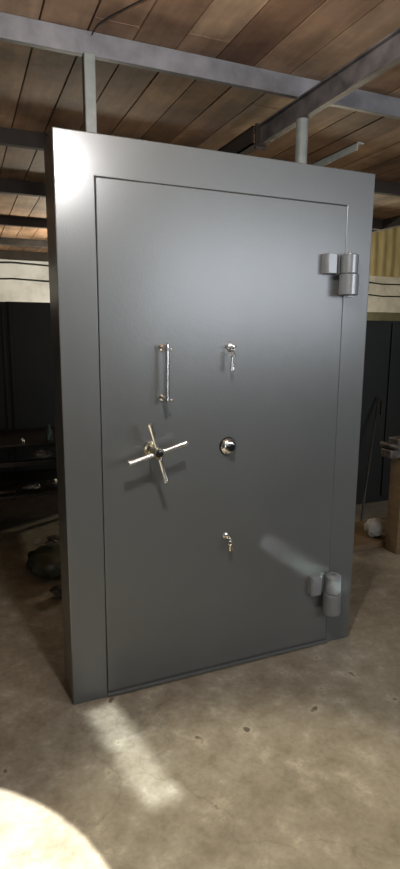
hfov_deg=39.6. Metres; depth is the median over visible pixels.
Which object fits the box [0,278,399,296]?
cable
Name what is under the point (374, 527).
stone
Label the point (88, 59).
steel post
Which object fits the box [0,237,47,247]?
ceiling beam
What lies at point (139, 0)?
cable
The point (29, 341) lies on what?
cabinet
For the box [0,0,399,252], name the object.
ceiling
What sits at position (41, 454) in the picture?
scrap metal
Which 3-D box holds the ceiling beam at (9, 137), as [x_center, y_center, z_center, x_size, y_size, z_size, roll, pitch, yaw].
[-0.846,-1.833,3.525,7.100,0.090,0.050,-4,11,-23]
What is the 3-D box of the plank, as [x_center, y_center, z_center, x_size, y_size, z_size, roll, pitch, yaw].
[1.369,0.785,4.414,0.770,0.050,0.430,-4,11,-23]
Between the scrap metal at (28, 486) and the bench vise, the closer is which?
the bench vise
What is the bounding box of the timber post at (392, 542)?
[385,458,399,553]
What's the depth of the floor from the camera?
2.14 m
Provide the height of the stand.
2.467 m
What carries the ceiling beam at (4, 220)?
attached to the ceiling
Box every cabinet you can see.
[5,301,56,471]
[356,320,399,504]
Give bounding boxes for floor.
[0,494,399,868]
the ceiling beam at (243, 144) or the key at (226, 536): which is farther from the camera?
the ceiling beam at (243, 144)
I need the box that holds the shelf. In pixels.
[0,468,57,499]
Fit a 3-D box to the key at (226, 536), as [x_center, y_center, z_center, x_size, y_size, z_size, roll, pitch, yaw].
[0.129,0.493,2.529,0.030,0.069,0.046,-4,11,-23]
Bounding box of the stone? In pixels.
[364,518,385,536]
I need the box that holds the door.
[44,127,374,704]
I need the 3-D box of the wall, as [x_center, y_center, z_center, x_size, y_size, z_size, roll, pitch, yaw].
[-0.446,-2.258,9.757,12.900,4.100,0.100,-4,11,-23]
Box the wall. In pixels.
[0,227,399,320]
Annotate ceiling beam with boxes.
[0,12,399,119]
[0,127,399,196]
[0,179,382,229]
[0,216,46,228]
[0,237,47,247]
[217,126,255,154]
[255,27,399,149]
[372,215,399,232]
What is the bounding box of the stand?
[311,142,363,165]
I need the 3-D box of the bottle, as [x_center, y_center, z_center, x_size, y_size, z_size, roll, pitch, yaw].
[-1.159,-0.017,4.273,0.052,0.122,0.052,-4,11,-23]
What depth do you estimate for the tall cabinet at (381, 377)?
5.12 m
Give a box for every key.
[225,535,232,551]
[229,345,236,370]
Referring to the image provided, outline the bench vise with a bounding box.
[380,436,399,458]
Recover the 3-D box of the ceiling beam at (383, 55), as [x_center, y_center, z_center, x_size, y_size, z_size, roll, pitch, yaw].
[1.101,-1.307,1.282,0.068,0.127,3.932,-4,11,-23]
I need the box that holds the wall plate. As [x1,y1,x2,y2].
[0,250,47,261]
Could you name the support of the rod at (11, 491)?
on the workbench
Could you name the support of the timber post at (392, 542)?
on the floor
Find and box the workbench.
[0,427,57,499]
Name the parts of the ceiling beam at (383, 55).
plate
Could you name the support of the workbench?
on the floor
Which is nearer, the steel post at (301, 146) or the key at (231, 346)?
the key at (231, 346)
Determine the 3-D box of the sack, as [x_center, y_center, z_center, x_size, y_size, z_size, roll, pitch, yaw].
[-0.997,0.837,3.742,0.334,0.156,0.443,-4,11,-23]
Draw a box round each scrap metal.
[21,482,39,489]
[30,449,52,458]
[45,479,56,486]
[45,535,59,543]
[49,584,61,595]
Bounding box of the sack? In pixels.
[26,544,60,577]
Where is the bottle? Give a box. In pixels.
[46,424,52,440]
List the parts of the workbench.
rail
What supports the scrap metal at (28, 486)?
on the workbench
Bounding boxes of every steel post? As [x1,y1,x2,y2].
[82,52,96,132]
[295,118,308,163]
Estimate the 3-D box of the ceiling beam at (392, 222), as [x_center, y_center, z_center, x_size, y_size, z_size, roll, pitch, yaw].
[2.382,-2.100,5.058,0.060,0.130,10.630,-4,11,-23]
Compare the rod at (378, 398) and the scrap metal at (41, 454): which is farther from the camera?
the rod at (378, 398)
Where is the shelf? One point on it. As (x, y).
(9, 481)
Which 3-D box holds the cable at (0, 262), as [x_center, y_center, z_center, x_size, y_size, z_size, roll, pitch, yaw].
[-0.417,-2.788,9.600,12.600,0.084,0.028,-4,11,-23]
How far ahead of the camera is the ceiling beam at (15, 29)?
2.42 m
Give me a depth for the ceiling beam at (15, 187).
4.55 m
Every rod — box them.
[0,490,15,494]
[360,397,379,520]
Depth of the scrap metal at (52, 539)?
3.75 m
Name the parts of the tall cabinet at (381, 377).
handle, door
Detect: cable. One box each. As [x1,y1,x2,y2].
[0,262,399,284]
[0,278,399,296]
[92,0,141,34]
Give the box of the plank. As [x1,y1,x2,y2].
[353,517,386,551]
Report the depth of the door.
2.40 m

